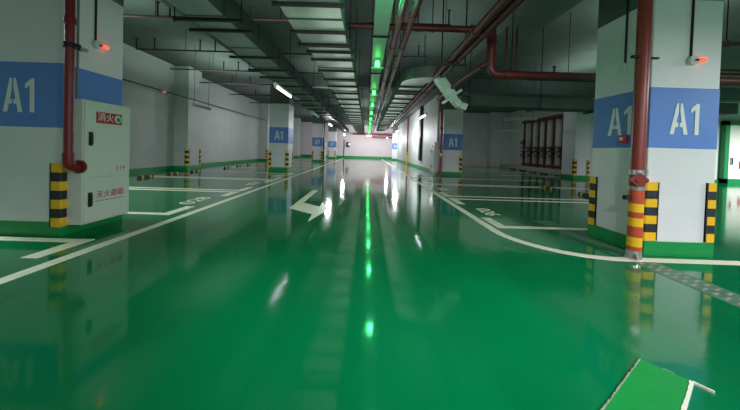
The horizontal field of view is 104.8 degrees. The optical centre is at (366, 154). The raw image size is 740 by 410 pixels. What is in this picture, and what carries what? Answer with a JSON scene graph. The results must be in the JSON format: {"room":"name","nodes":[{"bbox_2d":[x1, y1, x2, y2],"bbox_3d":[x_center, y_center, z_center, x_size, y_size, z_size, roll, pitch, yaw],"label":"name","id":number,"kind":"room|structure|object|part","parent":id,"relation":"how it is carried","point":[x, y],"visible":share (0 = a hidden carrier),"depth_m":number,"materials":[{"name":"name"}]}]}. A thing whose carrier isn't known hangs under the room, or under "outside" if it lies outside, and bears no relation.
{"room":"parking garage","nodes":[
{"label":"parking garage","id":0,"kind":"room"},
{"bbox_2d":[122,43,302,168],"bbox_3d":[-9.106,-1.967,22.674,0.880,5.000,37.400,2,1,0],"label":"wall","id":1,"kind":"structure","parent":0,"point":[162,125],"depth_m":13.85,"materials":[{"name":"white paint"}]},
{"bbox_2d":[184,148,189,165],"bbox_3d":[-8.782,0.102,13.913,0.150,0.870,0.150,2,1,0],"label":"guard","id":2,"kind":"object","parent":1,"relation":"attached to","point":[187,150],"visible":1,"depth_m":13.85,"materials":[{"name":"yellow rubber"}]},
{"bbox_2d":[122,78,266,120],"bbox_3d":[-8.601,-2.790,16.208,0.044,0.064,16.500,2,1,0],"label":"conduit","id":3,"kind":"object","parent":1,"relation":"attached to","point":[122,78],"visible":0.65,"depth_m":13.13,"materials":[{"name":"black metal"}]},
{"bbox_2d":[199,148,200,164],"bbox_3d":[-8.781,0.085,14.903,0.150,0.870,0.150,2,1,0],"label":"guard","id":4,"kind":"object","parent":1,"relation":"attached to","point":[199,148],"visible":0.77,"depth_m":14.88,"materials":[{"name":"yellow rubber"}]},
{"bbox_2d":[129,155,301,172],"bbox_3d":[-9.068,0.455,22.716,0.700,0.160,37.400,2,1,0],"label":"baseboard","id":5,"kind":"structure","parent":1,"relation":"attached to","point":[249,160],"depth_m":13.90,"materials":[{"name":"green paint"}]},
{"bbox_2d":[302,122,392,156],"bbox_3d":[-2.439,-2.097,41.471,13.800,5.000,0.200,2,1,0],"label":"wall","id":6,"kind":"structure","parent":0,"point":[361,145],"depth_m":41.37,"materials":[{"name":"paint"}]},
{"bbox_2d":[302,154,391,158],"bbox_3d":[-2.509,0.263,41.392,13.800,0.280,0.040,2,1,0],"label":"baseboard","id":7,"kind":"structure","parent":6,"relation":"attached to","point":[302,154],"depth_m":41.37,"materials":[{"name":"green paint"}]},
{"bbox_2d":[0,156,739,409],"bbox_3d":[7.168,1.192,18.320,33.600,0.204,46.600,2,1,0],"label":"floor","id":8,"kind":"structure","parent":0,"point":[338,283],"depth_m":2.27,"materials":[{"name":"green paint"}]},
{"bbox_2d":[0,0,123,236],"bbox_3d":[-4.216,-1.205,3.982,0.884,4.420,0.904,2,1,0],"label":"concrete pillar","id":9,"kind":"structure","parent":8,"relation":"on","point":[31,31],"depth_m":3.56,"materials":[{"name":"white paint"}]},
{"bbox_2d":[49,163,67,226],"bbox_3d":[-3.887,0.502,3.621,0.140,0.800,0.140,2,1,0],"label":"guard","id":10,"kind":"object","parent":9,"relation":"attached to","point":[58,173],"visible":0.73,"depth_m":3.56,"materials":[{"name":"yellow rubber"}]},
{"bbox_3d":[-4.279,0.913,4.019,0.884,0.180,0.904,2,1,0],"label":"skirting","id":11,"kind":"part","parent":9,"relation":"part of","materials":[{"name":"green paint"}]},
{"bbox_2d":[62,0,88,172],"bbox_3d":[-3.532,-1.860,3.489,0.269,4.194,0.222,2,1,0],"label":"standpipe","id":12,"kind":"object","parent":9,"relation":"attached to","point":[69,163],"visible":1,"depth_m":3.43,"materials":[{"name":"red metal"}]},
{"bbox_2d":[76,0,79,98],"bbox_3d":[-3.749,-2.047,3.707,0.024,2.620,0.024,2,1,0],"label":"conduit","id":13,"kind":"object","parent":9,"relation":"attached to","point":[78,1],"visible":1,"depth_m":3.71,"materials":[{"name":"metal"}]},
{"bbox_2d":[95,0,96,40],"bbox_3d":[-3.736,-2.471,3.939,0.022,1.780,0.022,2,1,22],"label":"conduit","id":14,"kind":"object","parent":9,"relation":"attached to","point":[95,0],"visible":0.67,"depth_m":3.94,"materials":[{"name":"black metal"}]},
{"bbox_2d":[67,99,129,224],"bbox_3d":[-3.699,0.086,3.984,0.250,1.610,0.720,2,1,0],"label":"cabinet","id":15,"kind":"object","parent":9,"relation":"attached to","point":[101,130],"visible":1,"depth_m":3.84,"materials":[{"name":"white metal"}]},
{"bbox_3d":[-3.604,0.584,3.720,0.030,0.190,0.055,2,1,0],"label":"handle","id":16,"kind":"part","parent":15,"relation":"part of","materials":[{"name":"black plastic"}]},
{"bbox_3d":[-3.580,-0.211,3.706,0.030,0.180,0.055,2,1,0],"label":"handle","id":17,"kind":"part","parent":15,"relation":"part of","materials":[{"name":"black plastic"}]},
{"bbox_3d":[-3.627,0.591,3.993,0.015,0.565,0.690,2,1,0],"label":"door","id":18,"kind":"part","parent":15,"relation":"part of","materials":[{"name":"white metal"}]},
{"bbox_3d":[-3.602,-0.201,3.979,0.018,0.990,0.690,2,1,0],"label":"door","id":19,"kind":"part","parent":15,"relation":"part of","materials":[{"name":"white metal"}]},
{"bbox_3d":[-3.585,-0.506,3.974,0.004,0.150,0.390,2,1,0],"label":"sign plate","id":20,"kind":"part","parent":15,"relation":"part of","materials":[{"name":"red plastic"}]},
{"bbox_2d":[92,40,108,49],"bbox_3d":[-3.729,-1.531,4.003,0.085,0.100,0.175,2,1,0],"label":"lamp","id":21,"kind":"object","parent":9,"relation":"attached to","point":[96,44],"visible":1,"depth_m":3.96,"materials":[{"name":"red"}]},
{"bbox_2d":[137,174,153,178],"bbox_3d":[-7.776,0.750,10.019,0.130,0.089,0.620,2,1,0],"label":"wheel stop","id":22,"kind":"object","parent":8,"relation":"on","point":[151,175],"visible":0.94,"depth_m":9.96,"materials":[{"name":"black rubber"}]},
{"bbox_2d":[167,172,179,174],"bbox_3d":[-7.705,0.729,11.368,0.130,0.089,0.620,2,1,0],"label":"wheel stop","id":23,"kind":"object","parent":8,"relation":"on","point":[170,173],"visible":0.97,"depth_m":11.27,"materials":[{"name":"black rubber"}]},
{"bbox_2d":[268,85,293,170],"bbox_3d":[-4.510,-1.408,15.105,1.004,4.420,0.974,2,1,0],"label":"concrete pillar","id":24,"kind":"structure","parent":8,"relation":"on","point":[281,105],"depth_m":14.63,"materials":[{"name":"white paint"}]},
{"bbox_2d":[268,150,270,166],"bbox_3d":[-4.993,0.200,14.713,0.150,0.870,0.150,2,1,0],"label":"guard","id":25,"kind":"object","parent":24,"relation":"on","point":[269,153],"visible":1,"depth_m":14.64,"materials":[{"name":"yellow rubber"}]},
{"bbox_3d":[-4.573,0.711,15.142,1.004,0.180,0.974,2,1,0],"label":"skirting","id":26,"kind":"part","parent":24,"relation":"part of","materials":[{"name":"green paint"}]},
{"bbox_2d":[285,151,288,167],"bbox_3d":[-4.123,0.226,14.713,0.150,0.870,0.150,2,1,0],"label":"guard","id":27,"kind":"object","parent":24,"relation":"on","point":[286,152],"visible":1,"depth_m":14.64,"materials":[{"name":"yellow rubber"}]},
{"bbox_2d":[311,114,323,161],"bbox_3d":[-4.449,-1.599,26.128,0.974,4.420,0.924,2,1,0],"label":"concrete pillar","id":28,"kind":"structure","parent":8,"relation":"on","point":[317,129],"depth_m":25.68,"materials":[{"name":"white paint"}]},
{"bbox_2d":[322,143,325,160],"bbox_3d":[-3.889,-0.277,26.141,0.250,1.610,0.720,2,1,0],"label":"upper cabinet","id":29,"kind":"object","parent":28,"relation":"attached to","point":[325,143],"visible":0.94,"depth_m":25.83,"materials":[{"name":"white metal"}]},
{"bbox_2d":[322,119,324,161],"bbox_3d":[-3.856,-1.537,25.579,0.180,4.350,0.180,2,1,0],"label":"standpipe","id":30,"kind":"object","parent":8,"relation":"on","point":[324,119],"visible":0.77,"depth_m":25.52,"materials":[{"name":"red metal"}]},
{"bbox_2d":[327,124,336,157],"bbox_3d":[-4.504,-1.794,37.227,1.034,4.420,0.924,2,1,0],"label":"concrete pillar","id":31,"kind":"structure","parent":8,"relation":"on","point":[332,132],"depth_m":36.78,"materials":[{"name":"white paint"}]},
{"bbox_2d":[392,126,397,159],"bbox_3d":[3.698,-1.550,37.177,0.724,4.420,0.824,2,1,0],"label":"concrete pillar","id":32,"kind":"structure","parent":8,"relation":"on","point":[395,128],"depth_m":36.78,"materials":[{"name":"white paint"}]},
{"bbox_2d":[406,117,408,163],"bbox_3d":[3.781,-1.341,26.479,0.200,4.380,0.200,2,1,0],"label":"standpipe","id":33,"kind":"object","parent":8,"relation":"on","point":[407,117],"visible":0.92,"depth_m":26.41,"materials":[{"name":"red metal"}]},
{"bbox_2d":[430,142,438,172],"bbox_3d":[3.643,0.115,15.393,0.250,1.610,0.720,2,1,0],"label":"tall cabinet","id":34,"kind":"object","parent":8,"relation":"on","point":[435,145],"visible":1,"depth_m":15.04,"materials":[{"name":"white metal"}]},
{"bbox_3d":[3.541,0.614,15.401,0.015,0.565,0.690,2,1,0],"label":"door","id":35,"kind":"part","parent":34,"relation":"part of","materials":[{"name":"white metal"}]},
{"bbox_3d":[3.563,-0.178,15.387,0.018,0.990,0.690,2,1,0],"label":"door","id":36,"kind":"part","parent":34,"relation":"part of","materials":[{"name":"white metal"}]},
{"bbox_2d":[439,97,443,174],"bbox_3d":[3.875,-1.119,14.781,0.180,4.350,0.180,2,1,0],"label":"standpipe","id":37,"kind":"object","parent":8,"relation":"on","point":[442,99],"visible":0.83,"depth_m":14.73,"materials":[{"name":"red metal"}]},
{"bbox_2d":[437,93,463,175],"bbox_3d":[4.516,-1.146,15.405,1.024,4.420,0.974,2,1,0],"label":"concrete pillar","id":38,"kind":"structure","parent":8,"relation":"on","point":[452,118],"depth_m":14.93,"materials":[{"name":"white paint"}]},
{"bbox_3d":[4.453,0.973,15.442,1.024,0.180,0.974,2,1,0],"label":"skirting","id":39,"kind":"part","parent":38,"relation":"part of","materials":[{"name":"green paint"}]},
{"bbox_2d":[459,156,461,172],"bbox_3d":[4.913,0.489,15.013,0.150,0.870,0.150,2,1,0],"label":"guard","id":40,"kind":"object","parent":38,"relation":"on","point":[460,157],"visible":1,"depth_m":14.94,"materials":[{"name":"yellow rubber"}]},
{"bbox_2d":[542,186,556,190],"bbox_3d":[6.468,1.171,10.119,0.130,0.089,0.620,2,1,0],"label":"wheel stop","id":41,"kind":"object","parent":8,"relation":"on","point":[544,187],"visible":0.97,"depth_m":10.04,"materials":[{"name":"black rubber"}]},
{"bbox_2d":[561,97,591,178],"bbox_3d":[11.513,-0.943,15.680,0.824,4.420,1.024,2,1,0],"label":"concrete pillar","id":42,"kind":"structure","parent":8,"relation":"on","point":[576,125],"depth_m":15.21,"materials":[{"name":"white paint"}]},
{"bbox_2d":[572,159,576,175],"bbox_3d":[11.120,0.669,15.263,0.150,0.870,0.150,2,1,0],"label":"guard","id":43,"kind":"object","parent":42,"relation":"on","point":[574,161],"visible":1,"depth_m":15.20,"materials":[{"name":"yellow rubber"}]},
{"bbox_3d":[11.450,1.176,15.717,0.824,0.180,1.024,2,1,0],"label":"skirting","id":44,"kind":"part","parent":42,"relation":"part of","materials":[{"name":"green paint"}]},
{"bbox_2d":[586,160,589,175],"bbox_3d":[11.810,0.689,15.263,0.150,0.870,0.150,2,1,0],"label":"guard","id":45,"kind":"object","parent":42,"relation":"attached to","point":[588,161],"visible":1,"depth_m":15.19,"materials":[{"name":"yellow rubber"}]},
{"bbox_2d":[578,192,588,196],"bbox_3d":[6.627,1.203,8.569,0.130,0.089,0.620,2,1,0],"label":"wheel stop","id":46,"kind":"object","parent":8,"relation":"on","point":[579,193],"visible":0.57,"depth_m":8.66,"materials":[{"name":"black rubber"}]},
{"bbox_2d":[622,0,659,260],"bbox_3d":[3.302,-1.246,3.393,0.346,5.012,0.225,1,1,-37],"label":"standpipe","id":47,"kind":"object","parent":8,"relation":"on","point":[637,173],"visible":1,"depth_m":3.35,"materials":[{"name":"red metal"}]},
{"bbox_3d":[3.174,1.208,3.375,0.060,0.098,0.142,2,1,31],"label":"drip spout","id":48,"kind":"part","parent":47,"relation":"part of","materials":[{"name":"silver metal"}]},
{"bbox_2d":[628,173,648,186],"bbox_3d":[3.198,0.291,3.369,0.208,0.163,0.219,2,1,0],"label":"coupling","id":49,"kind":"object","parent":47,"relation":"attached to","point":[635,179],"depth_m":3.32,"materials":[{"name":"red paint"}]},
{"bbox_2d":[587,0,723,257],"bbox_3d":[3.900,-0.963,3.917,0.864,4.420,0.894,2,1,0],"label":"concrete pillar","id":50,"kind":"structure","parent":8,"relation":"on","point":[683,106],"depth_m":3.50,"materials":[{"name":"white paint"}]},
{"bbox_2d":[588,176,597,225],"bbox_3d":[3.486,0.693,4.326,0.150,0.730,0.150,2,1,0],"label":"guard","id":51,"kind":"object","parent":50,"relation":"on","point":[593,185],"visible":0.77,"depth_m":4.31,"materials":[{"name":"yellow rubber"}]},
{"bbox_2d":[618,63,626,75],"bbox_3d":[3.474,-1.159,3.879,0.036,0.152,0.124,2,1,0],"label":"junction box","id":52,"kind":"object","parent":50,"relation":"attached to","point":[622,70],"visible":1,"depth_m":3.86,"materials":[{"name":"white plastic"}]},
{"bbox_2d":[618,135,627,142],"bbox_3d":[3.428,-0.212,3.815,0.049,0.105,0.110,2,1,0],"label":"button","id":53,"kind":"object","parent":50,"relation":"attached to","point":[621,138],"visible":1,"depth_m":3.79,"materials":[{"name":"red plastic"}]},
{"bbox_2d":[624,0,628,62],"bbox_3d":[3.504,-2.184,3.821,0.022,1.920,0.022,2,1,22],"label":"conduit","id":54,"kind":"object","parent":50,"relation":"attached to","point":[627,4],"visible":1,"depth_m":3.82,"materials":[{"name":"black metal"}]},
{"bbox_3d":[3.837,1.155,3.954,0.864,0.180,0.894,2,1,0],"label":"skirting","id":55,"kind":"part","parent":50,"relation":"part of","materials":[{"name":"green paint"}]},
{"bbox_2d":[643,182,659,240],"bbox_3d":[3.491,0.692,3.571,0.160,0.720,0.160,2,1,0],"label":"guard","id":56,"kind":"object","parent":50,"relation":"on","point":[651,206],"visible":0.59,"depth_m":3.50,"materials":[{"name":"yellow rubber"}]},
{"bbox_2d":[690,0,694,55],"bbox_3d":[3.971,-2.159,3.449,0.022,1.930,0.022,2,1,22],"label":"conduit","id":57,"kind":"object","parent":50,"relation":"attached to","point":[693,1],"visible":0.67,"depth_m":3.45,"materials":[{"name":"black metal"}]},
{"bbox_2d":[686,56,707,64],"bbox_3d":[3.983,-1.142,3.431,0.175,0.100,0.085,2,1,0],"label":"lamp","id":58,"kind":"object","parent":50,"relation":"attached to","point":[692,60],"visible":1,"depth_m":3.43,"materials":[{"name":"red"}]},
{"bbox_2d":[703,183,716,242],"bbox_3d":[4.226,0.709,3.556,0.130,0.730,0.130,2,1,0],"label":"guard","id":59,"kind":"object","parent":50,"relation":"on","point":[711,188],"visible":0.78,"depth_m":3.50,"materials":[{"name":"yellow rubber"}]},
{"bbox_2d":[600,359,714,409],"bbox_3d":[1.375,1.212,1.363,0.820,0.012,0.286,1,1,-33],"label":"floor panel","id":60,"kind":"object","parent":8,"relation":"on","point":[648,386],"visible":1,"depth_m":1.46,"materials":[{"name":"green paint"}]},
{"bbox_2d":[353,133,391,135],"bbox_3d":[0.834,-2.816,39.456,5.500,0.195,0.200,2,1,0],"label":"ceiling pipe","id":61,"kind":"object","parent":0,"point":[353,133],"visible":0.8,"depth_m":39.38,"materials":[{"name":"metal"}]},
{"bbox_2d":[397,95,439,173],"bbox_3d":[4.032,-1.681,28.623,0.200,5.000,25.500,2,1,0],"label":"wall","id":62,"kind":"structure","parent":0,"point":[431,121],"depth_m":20.14,"materials":[{"name":"white paint"}]},
{"bbox_2d":[397,159,435,173],"bbox_3d":[3.850,0.734,28.665,0.020,0.160,25.500,2,1,0],"label":"baseboard","id":63,"kind":"structure","parent":62,"relation":"attached to","point":[418,166],"depth_m":21.17,"materials":[{"name":"green paint"}]},
{"bbox_2d":[418,106,423,160],"bbox_3d":[3.836,-1.506,20.275,0.180,3.830,0.600,2,1,0],"label":"cable riser","id":64,"kind":"object","parent":62,"relation":"attached to","point":[421,107],"visible":1,"depth_m":20.00,"materials":[{"name":"black metal"}]},
{"bbox_2d":[123,0,739,128],"bbox_3d":[7.312,-3.654,18.235,33.600,0.900,46.600,2,1,0],"label":"ceiling","id":65,"kind":"structure","parent":0,"point":[531,16],"depth_m":10.30,"materials":[{"name":"concrete"}]},
{"bbox_2d":[191,46,211,110],"bbox_3d":[-6.613,-3.033,11.452,0.100,2.330,1.300,2,1,0],"label":"lamp","id":66,"kind":"object","parent":65,"relation":"hanging from","point":[192,104],"visible":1,"depth_m":11.32,"materials":[{"name":"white metal"}]},
{"bbox_2d":[123,0,288,20],"bbox_3d":[-3.793,-3.673,6.939,5.400,0.726,0.100,2,1,0],"label":"pipe","id":67,"kind":"object","parent":65,"relation":"hanging from","point":[157,15],"visible":0.49,"depth_m":6.93,"materials":[{"name":"black metal"}]},
{"bbox_2d":[135,37,311,54],"bbox_3d":[-4.366,-3.733,9.389,6.550,0.726,0.100,2,1,0],"label":"pipe","id":68,"kind":"object","parent":65,"relation":"hanging from","point":[199,50],"visible":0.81,"depth_m":9.38,"materials":[{"name":"black metal"}]},
{"bbox_2d":[170,61,322,73],"bbox_3d":[-4.590,-3.780,11.738,7.000,0.726,0.100,2,1,0],"label":"pipe","id":69,"kind":"object","parent":65,"relation":"hanging from","point":[238,70],"visible":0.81,"depth_m":11.72,"materials":[{"name":"black metal"}]},
{"bbox_2d":[166,0,348,132],"bbox_3d":[-2.227,-2.825,15.604,0.980,1.510,30.700,2,1,0],"label":"air duct","id":70,"kind":"object","parent":65,"relation":"hanging from","point":[226,20],"visible":0.97,"depth_m":5.20,"materials":[{"name":"black metal"}]},
{"bbox_3d":[-1.763,-2.609,4.026,0.016,1.510,0.018,2,1,0],"label":"hanger rod","id":71,"kind":"part","parent":70,"relation":"part of","materials":[{"name":"black metal"}]},
{"bbox_2d":[273,78,292,97],"bbox_3d":[-2.247,-1.815,7.721,0.100,0.285,1.450,2,1,0],"label":"lamp","id":72,"kind":"object","parent":70,"relation":"hanging from","point":[276,85],"visible":1,"depth_m":7.52,"materials":[{"name":"white plastic"}]},
{"bbox_3d":[-1.762,-2.654,6.576,0.016,1.510,0.018,2,1,0],"label":"hanger rod","id":73,"kind":"part","parent":70,"relation":"part of","materials":[{"name":"black metal"}]},
{"bbox_2d":[199,76,327,86],"bbox_3d":[-4.689,-3.825,14.138,7.200,0.726,0.100,2,1,0],"label":"pipe","id":74,"kind":"object","parent":65,"relation":"hanging from","point":[231,76],"visible":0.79,"depth_m":14.12,"materials":[{"name":"black metal"}]},
{"bbox_2d":[229,89,335,97],"bbox_3d":[-4.687,-3.877,17.137,7.200,0.726,0.100,2,1,0],"label":"pipe","id":75,"kind":"object","parent":65,"relation":"hanging from","point":[255,89],"visible":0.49,"depth_m":17.12,"materials":[{"name":"black metal"}]},
{"bbox_2d":[272,0,364,133],"bbox_3d":[-0.682,-2.797,16.604,0.930,1.510,32.700,2,1,0],"label":"air duct","id":76,"kind":"object","parent":65,"relation":"hanging from","point":[321,26],"visible":1,"depth_m":4.87,"materials":[{"name":"black metal"}]},
{"bbox_3d":[-0.274,-2.580,4.876,0.016,1.510,0.018,2,1,0],"label":"hanger rod","id":77,"kind":"part","parent":76,"relation":"part of","materials":[{"name":"black metal"}]},
{"bbox_3d":[-0.243,-2.607,6.476,0.016,1.510,0.018,2,1,0],"label":"hanger rod","id":78,"kind":"part","parent":76,"relation":"part of","materials":[{"name":"black metal"}]},
{"bbox_2d":[368,0,393,132],"bbox_3d":[0.285,-3.033,18.600,0.350,1.050,36.700,2,1,0],"label":"cable tray","id":79,"kind":"object","parent":65,"relation":"hanging from","point":[383,8],"visible":0.92,"depth_m":5.71,"materials":[{"name":"metal"}]},
{"bbox_2d":[371,58,382,67],"bbox_3d":[0.256,-2.219,6.912,0.300,0.226,0.116,2,1,0],"label":"lamp","id":80,"kind":"object","parent":79,"relation":"attached to","point":[377,63],"visible":1,"depth_m":6.87,"materials":[{"name":"green"}]},
{"bbox_2d":[371,0,408,132],"bbox_3d":[0.490,-3.022,14.599,0.124,2.040,28.700,2,1,0],"label":"ceiling pipe","id":81,"kind":"object","parent":65,"relation":"hanging from","point":[400,16],"visible":0.88,"depth_m":4.95,"materials":[{"name":"metal"}]},
{"bbox_2d":[373,0,422,131],"bbox_3d":[0.655,-3.017,14.599,0.124,2.040,28.700,2,1,0],"label":"ceiling pipe","id":82,"kind":"object","parent":65,"relation":"hanging from","point":[412,17],"visible":0.95,"depth_m":4.94,"materials":[{"name":"red metal"}]},
{"bbox_2d":[393,37,427,57],"bbox_3d":[1.406,-3.560,9.339,1.200,0.726,0.100,2,1,0],"label":"pipe","id":83,"kind":"object","parent":65,"relation":"hanging from","point":[418,46],"visible":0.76,"depth_m":9.33,"materials":[{"name":"black metal"}]},
{"bbox_2d":[348,0,475,32],"bbox_3d":[0.902,-3.080,5.297,2.620,1.574,0.152,2,1,0],"label":"ceiling pipe","id":84,"kind":"object","parent":65,"relation":"hanging from","point":[369,26],"visible":0.77,"depth_m":5.26,"materials":[{"name":"red metal"}]},
{"bbox_2d":[377,33,467,130],"bbox_3d":[1.687,-2.387,16.885,1.610,2.199,20.150,2,1,0],"label":"air duct","id":85,"kind":"object","parent":65,"relation":"hanging from","point":[411,80],"visible":0.96,"depth_m":7.56,"materials":[{"name":"black metal"}]},
{"bbox_2d":[419,102,426,118],"bbox_3d":[2.435,-2.498,12.257,0.100,1.770,1.450,2,1,0],"label":"lamp","id":86,"kind":"object","parent":65,"relation":"hanging from","point":[425,113],"visible":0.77,"depth_m":11.77,"materials":[{"name":"white plastic"}]},
{"bbox_2d":[402,0,450,24],"bbox_3d":[1.430,-3.518,6.939,1.250,0.726,0.100,2,1,0],"label":"pipe","id":87,"kind":"object","parent":65,"relation":"hanging from","point":[448,10],"visible":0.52,"depth_m":6.92,"materials":[{"name":"black metal"}]},
{"bbox_2d":[440,0,467,66],"bbox_3d":[1.769,-2.814,5.726,0.530,2.070,0.050,2,1,0],"label":"hanger","id":88,"kind":"object","parent":65,"relation":"hanging from","point":[441,63],"visible":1,"depth_m":5.72,"materials":[{"name":"black metal"}]},
{"bbox_3d":[1.534,-2.821,5.721,0.024,2.070,0.028,2,1,0],"label":"hanger rod","id":89,"kind":"part","parent":88,"relation":"part of","materials":[{"name":"black metal"}]},
{"bbox_2d":[387,0,510,128],"bbox_3d":[1.661,-2.013,12.116,0.148,0.144,23.700,2,1,0],"label":"ceiling pipe","id":90,"kind":"object","parent":88,"relation":"on","point":[499,5],"visible":0.78,"depth_m":4.48,"materials":[{"name":"red metal"}]},
{"bbox_2d":[388,0,524,128],"bbox_3d":[1.820,-2.009,12.116,0.148,0.144,23.700,2,1,0],"label":"ceiling pipe","id":91,"kind":"object","parent":88,"relation":"on","point":[512,5],"visible":0.83,"depth_m":4.55,"materials":[{"name":"red metal"}]},
{"bbox_3d":[2.004,-2.807,5.721,0.024,2.070,0.028,2,1,0],"label":"hanger rod","id":92,"kind":"part","parent":88,"relation":"part of","materials":[{"name":"black metal"}]},
{"bbox_2d":[501,114,523,131],"bbox_3d":[9.183,-2.652,17.952,1.300,2.380,0.100,2,1,27],"label":"lamp","id":93,"kind":"object","parent":65,"relation":"hanging from","point":[521,114],"visible":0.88,"depth_m":17.94,"materials":[{"name":"black metal"}]},
{"bbox_2d":[504,65,536,120],"bbox_3d":[6.632,-2.654,12.252,1.250,2.330,0.100,2,1,27],"label":"lamp","id":94,"kind":"object","parent":65,"relation":"hanging from","point":[533,117],"visible":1,"depth_m":12.20,"materials":[{"name":"black metal"}]},
{"bbox_2d":[527,12,595,81],"bbox_3d":[6.437,-2.829,7.548,4.300,1.826,0.100,2,1,0],"label":"pipe","id":95,"kind":"object","parent":65,"relation":"hanging from","point":[553,67],"visible":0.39,"depth_m":7.55,"materials":[{"name":"black metal"}]},
{"bbox_3d":[5.363,-2.874,7.548,0.014,1.800,0.016,2,1,0],"label":"hanger rod","id":96,"kind":"part","parent":95,"relation":"part of","materials":[{"name":"black metal"}]},
{"bbox_2d":[455,28,737,115],"bbox_3d":[6.953,-2.523,8.754,8.250,2.450,0.800,2,1,0],"label":"air duct","id":97,"kind":"object","parent":65,"relation":"hanging from","point":[527,104],"visible":0.5,"depth_m":8.47,"materials":[{"name":"black metal"}]},
{"bbox_3d":[3.049,-2.632,8.384,0.021,2.450,0.024,2,1,0],"label":"hanger rod","id":98,"kind":"part","parent":97,"relation":"part of","materials":[{"name":"black metal"}]},
{"bbox_3d":[5.149,-2.570,8.384,0.021,2.450,0.024,2,1,0],"label":"hanger rod","id":99,"kind":"part","parent":97,"relation":"part of","materials":[{"name":"black metal"}]},
{"bbox_2d":[486,11,739,85],"bbox_3d":[5.855,-2.474,5.005,7.442,2.482,0.168,2,1,0],"label":"ceiling pipe","id":100,"kind":"object","parent":65,"relation":"hanging from","point":[491,53],"visible":0.71,"depth_m":4.97,"materials":[{"name":"red metal"}]},
{"bbox_2d":[437,60,486,100],"bbox_3d":[2.094,-1.641,6.631,0.164,0.231,3.086,2,1,-3],"label":"ceiling pipe","id":101,"kind":"object","parent":100,"relation":"attached to","point":[481,66],"visible":0.8,"depth_m":5.87,"materials":[{"name":"metal"}]},
{"bbox_3d":[2.456,-1.866,5.017,0.031,0.780,0.036,2,1,0],"label":"stub rod","id":102,"kind":"part","parent":100,"relation":"part of","materials":[{"name":"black metal"}]},
{"bbox_3d":[2.637,-1.869,5.017,0.031,0.798,0.036,2,1,0],"label":"stub rod","id":103,"kind":"part","parent":100,"relation":"part of","materials":[{"name":"black metal"}]},
{"bbox_2d":[721,0,739,46],"bbox_3d":[8.135,-2.740,4.949,4.900,1.814,0.090,2,1,0],"label":"ceiling pipe","id":104,"kind":"object","parent":65,"relation":"hanging from","point":[726,42],"visible":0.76,"depth_m":4.95,"materials":[{"name":"metal"}]},
{"bbox_2d":[462,112,510,166],"bbox_3d":[8.688,-1.507,26.573,9.120,5.000,1.200,2,1,0],"label":"wall","id":105,"kind":"structure","parent":0,"point":[484,143],"depth_m":26.93,"materials":[{"name":"white paint"}]},
{"bbox_2d":[509,97,569,168],"bbox_3d":[13.144,-1.285,21.424,0.200,5.000,11.100,2,1,0],"label":"wall","id":106,"kind":"structure","parent":0,"point":[515,137],"depth_m":22.28,"materials":[{"name":"white paint"}]},
{"bbox_2d":[500,164,560,174],"bbox_3d":[12.514,1.051,21.265,0.880,0.300,9.300,2,1,0],"label":"trim","id":107,"kind":"structure","parent":106,"relation":"attached to","point":[519,167],"depth_m":20.75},
{"bbox_2d":[520,113,563,169],"bbox_3d":[12.563,-0.899,20.131,0.398,3.620,5.900,2,1,0],"label":"pipes","id":108,"kind":"object","parent":107,"relation":"on","point":[554,117],"visible":0.83,"depth_m":20.18,"materials":[{"name":"red metal"}]},
{"bbox_2d":[589,98,739,179],"bbox_3d":[17.989,-1.035,15.375,12.100,5.000,0.200,2,1,0],"label":"wall","id":109,"kind":"structure","parent":0,"point":[734,117],"depth_m":15.27,"materials":[{"name":"white paint"}]},
{"bbox_2d":[718,121,739,183],"bbox_3d":[20.462,-0.107,15.150,3.100,3.300,0.280,2,1,0],"label":"door","id":110,"kind":"structure","parent":109,"relation":"in","point":[729,152],"depth_m":15.10,"materials":[{"name":"white metal"}]},
{"bbox_2d":[720,69,739,71],"bbox_3d":[13.683,-2.582,8.949,6.800,0.078,0.080,2,1,0],"label":"ceiling pipe","id":111,"kind":"object","parent":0,"point":[721,70],"visible":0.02,"depth_m":8.92,"materials":[{"name":"red metal"}]},
{"bbox_2d":[720,73,739,75],"bbox_3d":[13.679,-2.462,8.951,6.800,0.078,0.080,2,1,0],"label":"ceiling pipe","id":112,"kind":"object","parent":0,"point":[721,74],"visible":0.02,"depth_m":8.92,"materials":[{"name":"red metal"}]},
{"bbox_3d":[13.676,-2.342,8.953,6.800,0.078,0.080,2,1,0],"label":"ceiling pipe","id":113,"kind":"object","parent":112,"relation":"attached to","visible":0},
{"bbox_3d":[13.672,-2.222,8.956,6.800,0.078,0.080,2,1,0],"label":"ceiling pipe","id":114,"kind":"object","parent":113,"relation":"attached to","visible":0},
{"bbox_2d":[719,85,739,87],"bbox_3d":[13.668,-2.102,8.958,6.800,0.078,0.080,2,1,0],"label":"ceiling pipe","id":115,"kind":"object","parent":114,"relation":"attached to","point":[719,85],"visible":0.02,"depth_m":8.93,"materials":[{"name":"red metal"}]}
]}

